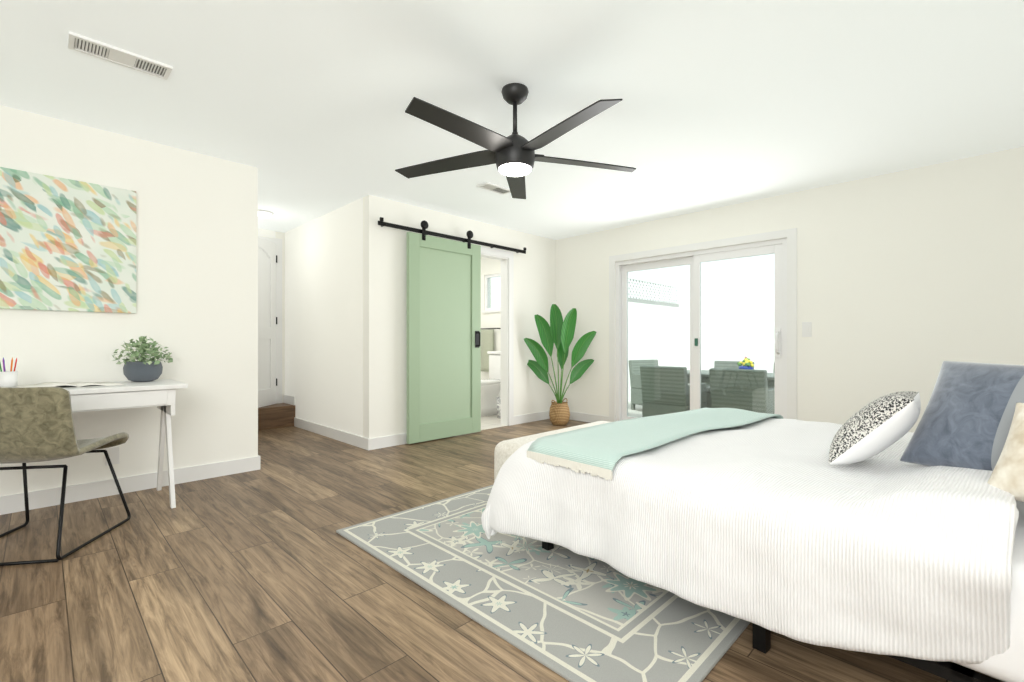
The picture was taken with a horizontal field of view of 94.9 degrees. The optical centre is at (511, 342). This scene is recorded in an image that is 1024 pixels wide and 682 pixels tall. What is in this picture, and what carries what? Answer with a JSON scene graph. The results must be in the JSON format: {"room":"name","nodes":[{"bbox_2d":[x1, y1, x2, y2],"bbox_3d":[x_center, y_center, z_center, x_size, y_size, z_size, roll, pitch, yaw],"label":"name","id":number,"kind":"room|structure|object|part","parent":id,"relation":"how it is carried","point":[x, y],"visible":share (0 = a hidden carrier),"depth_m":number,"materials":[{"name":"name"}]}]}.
{"room":"bedroom","nodes":[
{"label":"bedroom","id":0,"kind":"room"},
{"bbox_2d":[0,105,257,495],"bbox_3d":[-3.874,-0.195,3.434,2.304,2.390,3.035,0,0,45],"label":"wall","id":1,"kind":"structure","parent":0,"point":[196,313],"depth_m":3.14,"materials":[{"name":"white paint"}]},
{"bbox_3d":[-2.928,-0.610,2.773,0.032,0.820,1.115,0,0,45],"label":"painting","id":2,"kind":"part","parent":1,"relation":"part of"},
{"bbox_2d":[106,446,118,464],"bbox_3d":[-2.630,0.743,3.094,0.006,0.115,0.070,0,0,45],"label":"wall outlet","id":3,"kind":"object","parent":1,"relation":"attached to","point":[113,453],"visible":0.75,"depth_m":3.10,"materials":[{"name":"white plastic"}]},
{"bbox_2d":[0,456,257,514],"bbox_3d":[-3.035,0.948,2.682,0.014,0.105,2.915,0,0,45],"label":"baseboard","id":4,"kind":"structure","parent":1,"relation":"attached to","point":[13,503],"depth_m":3.11,"materials":[{"name":"white wood"}]},
{"bbox_2d":[258,228,284,402],"bbox_3d":[-2.246,-0.195,6.615,0.120,2.390,3.600,0,0,45],"label":"wall","id":5,"kind":"structure","parent":0,"point":[279,235],"depth_m":5.89,"materials":[{"name":"white paint"}]},
{"bbox_2d":[258,237,276,407],"bbox_3d":[-2.925,-0.239,5.428,0.080,1.975,0.769,0,0,3],"label":"hall door","id":6,"kind":"structure","parent":5,"relation":"in","point":[267,320],"depth_m":5.61,"materials":[{"name":"white wood"}]},
{"bbox_2d":[258,236,281,403],"bbox_3d":[-3.174,-0.275,5.587,0.016,2.050,0.835,0,0,45],"label":"door frame","id":7,"kind":"structure","parent":5,"relation":"attached to","point":[279,321],"depth_m":5.85,"materials":[{"name":"white wood"}]},
{"bbox_3d":[-3.200,-1.265,5.561,0.016,0.070,0.760,0,0,45],"label":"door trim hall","id":8,"kind":"part","parent":7,"relation":"part of","materials":[{"name":"white wood"}]},
{"bbox_2d":[285,197,362,436],"bbox_3d":[-2.099,-0.195,5.239,2.030,2.390,0.120,0,0,45],"label":"wall","id":9,"kind":"structure","parent":0,"point":[324,320],"depth_m":5.03,"materials":[{"name":"white paint"}]},
{"bbox_2d":[284,394,294,404],"bbox_3d":[-2.741,0.698,5.785,0.350,0.105,0.014,0,0,45],"label":"baseboard","id":10,"kind":"structure","parent":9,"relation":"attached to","point":[288,399],"depth_m":5.76,"materials":[{"name":"white wood"}]},
{"bbox_2d":[294,417,367,449],"bbox_3d":[-1.980,0.948,5.026,1.800,0.105,0.014,0,0,45],"label":"baseboard","id":11,"kind":"structure","parent":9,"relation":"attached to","point":[347,438],"depth_m":4.90,"materials":[{"name":"white wood"}]},
{"bbox_2d":[363,195,555,438],"bbox_3d":[-0.416,-0.195,5.405,0.120,2.390,2.730,0,0,45],"label":"wall","id":12,"kind":"structure","parent":0,"point":[384,330],"depth_m":4.65,"materials":[{"name":"white paint"}]},
{"bbox_2d":[368,433,406,449],"bbox_3d":[-1.018,0.948,4.707,0.014,0.105,0.919,0,0,45],"label":"baseboard","id":13,"kind":"structure","parent":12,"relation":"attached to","point":[386,441],"depth_m":4.52,"materials":[{"name":"white wood"}]},
{"bbox_2d":[378,217,525,443],"bbox_3d":[-0.538,-0.118,5.090,0.152,2.212,2.010,0,0,45],"label":"barn door","id":14,"kind":"structure","parent":12,"relation":"in","point":[443,338],"depth_m":4.89,"materials":[{"name":"green paint"}]},
{"bbox_3d":[-0.558,-1.137,5.109,0.098,0.070,2.010,0,0,45],"label":"barn door rail","id":15,"kind":"part","parent":14,"relation":"part of","materials":[{"name":"black metal"}]},
{"bbox_2d":[481,246,513,425],"bbox_3d":[-0.356,-0.052,5.454,0.136,2.105,0.925,0,0,45],"label":"door frame","id":16,"kind":"structure","parent":12,"relation":"attached to","point":[504,342],"depth_m":5.70,"materials":[{"name":"white wood"}]},
{"bbox_3d":[-0.388,-1.022,5.433,0.120,0.015,0.820,0,0,45],"label":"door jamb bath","id":17,"kind":"part","parent":16,"relation":"part of","materials":[{"name":"white wood"}]},
{"bbox_3d":[-0.340,-1.067,5.386,0.016,0.075,0.850,0,0,45],"label":"door trim bath","id":18,"kind":"part","parent":16,"relation":"part of","materials":[{"name":"white wood"}]},
{"bbox_3d":[-0.013,-0.052,5.713,0.016,2.105,0.075,0,0,45],"label":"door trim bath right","id":19,"kind":"part","parent":16,"relation":"part of","materials":[{"name":"white wood"}]},
{"bbox_2d":[514,410,549,424],"bbox_3d":[0.304,0.948,6.032,0.014,0.105,0.825,0,0,45],"label":"baseboard","id":20,"kind":"structure","parent":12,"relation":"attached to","point":[530,417],"depth_m":5.97,"materials":[{"name":"white wood"}]},
{"bbox_2d":[481,415,507,429],"bbox_3d":[-1.093,0.998,6.164,2.150,0.004,2.610,0,0,45],"label":"floor","id":21,"kind":"structure","parent":0,"point":[490,422],"depth_m":5.89,"materials":[{"name":"beige tile"}]},
{"bbox_2d":[481,351,500,415],"bbox_3d":[-0.319,0.556,6.595,0.504,0.879,0.834,0,0,45],"label":"toilet","id":22,"kind":"object","parent":21,"relation":"on","point":[490,389],"visible":0.6,"depth_m":6.47,"materials":[{"name":"white ceramic"}]},
{"bbox_2d":[496,397,500,418],"bbox_3d":[-0.110,0.861,6.265,0.200,0.270,0.200,0,0,45],"label":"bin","id":23,"kind":"object","parent":21,"relation":"on","point":[498,400],"visible":0.17,"depth_m":6.20,"materials":[{"name":"white"}]},
{"bbox_2d":[0,419,1003,681],"bbox_3d":[-0.801,1.050,3.078,7.160,0.100,6.870,0,0,45],"label":"floor","id":24,"kind":"structure","parent":0,"point":[266,573],"depth_m":1.88,"materials":[{"name":"brown wood"}]},
{"bbox_2d":[0,386,130,565],"bbox_3d":[-2.365,0.597,2.350,0.544,0.805,0.557,0,0,-10],"label":"desk chair","id":25,"kind":"object","parent":24,"relation":"on","point":[36,424],"visible":0.98,"depth_m":2.17,"materials":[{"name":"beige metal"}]},
{"bbox_2d":[66,379,187,507],"bbox_3d":[-2.575,0.625,2.693,0.550,0.750,1.100,0,0,45],"label":"desk","id":26,"kind":"object","parent":24,"relation":"on","point":[159,394],"visible":0.46,"depth_m":2.77,"materials":[{"name":"white wood"}]},
{"bbox_2d":[0,357,17,386],"bbox_3d":[-2.737,0.164,2.551,0.076,0.170,0.076,0,0,45],"label":"pencil cup","id":27,"kind":"object","parent":26,"relation":"on","point":[9,378],"visible":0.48,"depth_m":2.53,"materials":[{"name":"white ceramic"}]},
{"bbox_2d":[15,382,124,388],"bbox_3d":[-2.515,0.236,2.676,0.280,0.024,0.430,0,0,35],"label":"book","id":28,"kind":"object","parent":26,"relation":"on","point":[74,385],"visible":0.83,"depth_m":2.65,"materials":[{"name":"white paper"}]},
{"bbox_2d":[112,336,172,381],"bbox_3d":[-2.384,0.100,3.039,0.311,0.297,0.319,0,0,45],"label":"plant","id":29,"kind":"object","parent":26,"relation":"on","point":[143,369],"visible":1,"depth_m":3.00,"materials":[{"name":"green plant"}]},
{"bbox_2d":[258,403,294,429],"bbox_3d":[-3.073,0.875,5.452,0.350,0.250,0.955,0,0,45],"label":"step","id":30,"kind":"structure","parent":24,"relation":"on","point":[277,415],"depth_m":5.52,"materials":[{"name":"brown wood"}]},
{"bbox_2d":[336,485,750,681],"bbox_3d":[0.688,0.994,2.808,1.830,0.012,2.750,0,0,45],"label":"rug","id":31,"kind":"object","parent":24,"relation":"on","point":[567,614],"visible":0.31,"depth_m":1.81,"materials":[{"name":"grey fabric"}]},
{"bbox_2d":[494,421,609,481],"bbox_3d":[0.426,0.797,3.218,0.400,0.374,1.200,0,0,45],"label":"bench","id":32,"kind":"object","parent":31,"relation":"on","point":[505,450],"visible":0.19,"depth_m":2.91,"materials":[{"name":"beige fabric"}]},
{"bbox_2d":[481,361,1023,681],"bbox_3d":[1.295,0.526,2.026,1.916,0.921,2.231,0,0,-41],"label":"bed","id":33,"kind":"object","parent":31,"relation":"on","point":[875,527],"visible":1,"depth_m":1.47,"materials":[{"name":"white fabric"}]},
{"bbox_2d":[526,407,785,479],"bbox_3d":[0.904,0.557,2.578,1.791,0.267,0.481,0,0,-41],"label":"throw","id":34,"kind":"object","parent":33,"relation":"on","point":[597,452],"depth_m":2.17,"materials":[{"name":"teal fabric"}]},
{"bbox_2d":[899,361,1023,527],"bbox_3d":[1.559,0.244,1.399,0.496,0.372,0.685,0,0,-41],"label":"pillow","id":35,"kind":"object","parent":33,"relation":"on","point":[972,419],"depth_m":1.50,"materials":[{"name":"fabric"}]},
{"bbox_2d":[982,402,1023,572],"bbox_3d":[1.424,0.293,1.093,0.356,0.265,0.508,0,0,-41],"label":"pillow","id":36,"kind":"object","parent":33,"relation":"on","point":[1001,487],"depth_m":1.24,"materials":[{"name":"beige fabric"}]},
{"bbox_2d":[524,304,595,425],"bbox_3d":[0.580,0.266,5.791,0.830,1.468,0.649,0,0,45],"label":"floor plant","id":37,"kind":"object","parent":24,"relation":"on","point":[558,332],"visible":1,"depth_m":5.71,"materials":[{"name":"green plant"}]},
{"bbox_2d":[0,0,1023,239],"bbox_3d":[-0.801,-1.440,3.078,7.160,0.100,6.870,0,0,45],"label":"ceiling","id":38,"kind":"structure","parent":0,"point":[302,105],"depth_m":2.59,"materials":[{"name":"white paint"}]},
{"bbox_2d":[68,31,172,79],"bbox_3d":[-1.892,-1.384,2.281,0.150,0.012,0.380,0,0,45],"label":"ceiling vent","id":39,"kind":"object","parent":38,"relation":"in","point":[107,52],"visible":1,"depth_m":2.27,"materials":[{"name":"white metal"}]},
{"bbox_2d":[258,209,272,217],"bbox_3d":[-2.643,-1.375,4.984,0.200,0.076,0.200,0,0,45],"label":"hall ceiling light","id":40,"kind":"object","parent":38,"relation":"attached to","point":[264,213],"visible":0.83,"depth_m":4.94,"materials":[{"name":"white glass"}]},
{"bbox_2d":[477,182,510,194],"bbox_3d":[-0.149,-1.384,4.214,0.140,0.012,0.320,0,0,45],"label":"ceiling vent","id":41,"kind":"object","parent":38,"relation":"in","point":[494,188],"visible":0.94,"depth_m":4.20,"materials":[{"name":"white metal"}]},
{"bbox_2d":[395,83,635,198],"bbox_3d":[0.018,-1.160,2.534,1.412,0.461,1.407,0,0,45],"label":"ceiling fan","id":42,"kind":"object","parent":38,"relation":"hanging from","point":[513,157],"visible":1,"depth_m":2.49,"materials":[{"name":"grey metal"}]},
{"bbox_2d":[481,146,1023,432],"bbox_3d":[1.571,-0.195,5.458,7.160,2.390,0.150,0,0,45],"label":"wall","id":43,"kind":"structure","parent":0,"point":[912,279],"depth_m":3.92,"materials":[{"name":"white paint"}]},
{"bbox_2d":[481,328,500,371],"bbox_3d":[-0.371,0.105,7.235,0.500,0.669,0.074,0,0,45],"label":"towel","id":44,"kind":"object","parent":43,"relation":"attached to","point":[487,339],"visible":0.75,"depth_m":7.20,"materials":[{"name":"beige fabric"}]},
{"bbox_2d":[482,310,500,312],"bbox_3d":[-0.171,-0.485,7.067,0.820,0.030,0.030,0,0,45],"label":"sill","id":45,"kind":"structure","parent":43,"relation":"attached to","point":[490,311],"depth_m":7.20,"materials":[{"name":"white wood"}]},
{"bbox_2d":[485,273,500,310],"bbox_3d":[-0.122,-0.780,7.117,0.780,0.560,0.070,0,0,45],"label":"window","id":46,"kind":"structure","parent":43,"relation":"in","point":[487,293],"depth_m":7.34,"materials":[{"name":"white plastic"}]},
{"bbox_2d":[569,411,608,422],"bbox_3d":[0.886,0.948,6.025,0.850,0.105,0.014,0,0,45],"label":"baseboard","id":47,"kind":"structure","parent":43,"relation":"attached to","point":[584,417],"depth_m":5.95,"materials":[{"name":"white wood"}]},
{"bbox_2d":[609,256,614,421],"bbox_3d":[1.215,-0.028,5.696,0.080,2.055,0.016,0,0,45],"label":"door trim","id":48,"kind":"structure","parent":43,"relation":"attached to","point":[611,338],"depth_m":5.69,"materials":[{"name":"white wood"}]},
{"bbox_2d":[615,229,786,261],"bbox_3d":[1.898,-1.018,5.015,1.850,0.075,0.016,0,0,45],"label":"door trim","id":49,"kind":"structure","parent":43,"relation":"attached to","point":[766,236],"depth_m":4.88,"materials":[{"name":"white wood"}]},
{"bbox_2d":[616,238,786,420],"bbox_3d":[1.927,0.010,5.043,1.850,1.980,0.156,0,0,45],"label":"sliding door","id":50,"kind":"structure","parent":43,"relation":"in","point":[694,260],"depth_m":4.99,"materials":[{"name":"white plastic"}]},
{"bbox_2d":[787,228,796,419],"bbox_3d":[2.582,-0.028,4.333,0.080,2.055,0.016,0,0,45],"label":"door trim","id":51,"kind":"structure","parent":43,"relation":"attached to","point":[792,323],"depth_m":4.32,"materials":[{"name":"white wood"}]},
{"bbox_2d":[802,322,811,336],"bbox_3d":[2.667,-0.122,4.253,0.075,0.135,0.010,0,0,45],"label":"light switch","id":52,"kind":"object","parent":43,"relation":"attached to","point":[806,329],"visible":1,"depth_m":4.25,"materials":[{"name":"white plastic"}]},
{"label":"outside","id":53,"kind":"structure","parent":0,"visible":0},
{"bbox_2d":[628,401,641,416],"bbox_3d":[3.647,1.150,7.201,9.000,0.100,5.250,0,0,45],"label":"floor","id":54,"kind":"structure","parent":53,"point":[637,410],"depth_m":7.55,"materials":[{"name":"white concrete"}]},
{"bbox_2d":[628,360,657,409],"bbox_3d":[2.328,0.690,7.647,0.580,0.819,0.642,0,0,-25],"label":"chair","id":55,"kind":"object","parent":54,"relation":"on","point":[636,372],"depth_m":7.72,"materials":[{"name":"grey wicker"}]},
{"bbox_2d":[628,302,679,400],"bbox_3d":[1.929,0.160,8.701,0.150,1.880,4.950,0,0,45],"label":"wall","id":56,"kind":"structure","parent":54,"relation":"on","point":[654,328],"depth_m":9.54,"materials":[{"name":"white paint"}]},
{"bbox_2d":[628,276,678,307],"bbox_3d":[1.933,-1.032,8.704,0.110,0.495,4.880,0,0,45],"label":"lattice","id":57,"kind":"object","parent":56,"relation":"on","point":[653,302],"depth_m":9.61,"materials":[{"name":"white"}]},
{"bbox_2d":[640,365,706,416],"bbox_3d":[2.019,0.690,5.879,0.580,0.819,0.642,0,0,45],"label":"chair","id":58,"kind":"object","parent":54,"relation":"on","point":[665,400],"depth_m":5.68,"materials":[{"name":"grey wicker"}]},
{"bbox_2d":[659,293,774,372],"bbox_3d":[5.341,0.070,8.901,9.000,2.060,0.150,0,0,45],"label":"wall","id":59,"kind":"structure","parent":54,"relation":"on","point":[745,330],"depth_m":9.61,"materials":[{"name":"white paint"}]},
{"bbox_2d":[707,361,753,407],"bbox_3d":[3.262,0.690,7.127,0.580,0.819,0.642,0,0,45],"label":"table","id":60,"kind":"object","parent":54,"relation":"on","point":[725,364],"depth_m":7.29,"materials":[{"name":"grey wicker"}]},
{"bbox_2d":[687,370,774,388],"bbox_3d":[2.945,0.749,6.199,1.560,0.700,0.900,0,0,45],"label":"table","id":61,"kind":"object","parent":54,"relation":"on","point":[707,379],"depth_m":6.05,"materials":[{"name":"grey wicker"}]},
{"bbox_2d":[737,356,753,368],"bbox_3d":[3.031,0.285,6.088,0.209,0.226,0.175,0,0,45],"label":"flowerpot","id":62,"kind":"object","parent":61,"relation":"on","point":[747,362],"depth_m":6.04,"materials":[{"name":"blue"}]},
{"bbox_2d":[709,368,774,413],"bbox_3d":[2.628,0.690,5.272,0.580,0.819,0.642,0,0,45],"label":"chair","id":63,"kind":"object","parent":54,"relation":"on","point":[735,386],"depth_m":5.04,"materials":[{"name":"grey wicker"}]}
]}

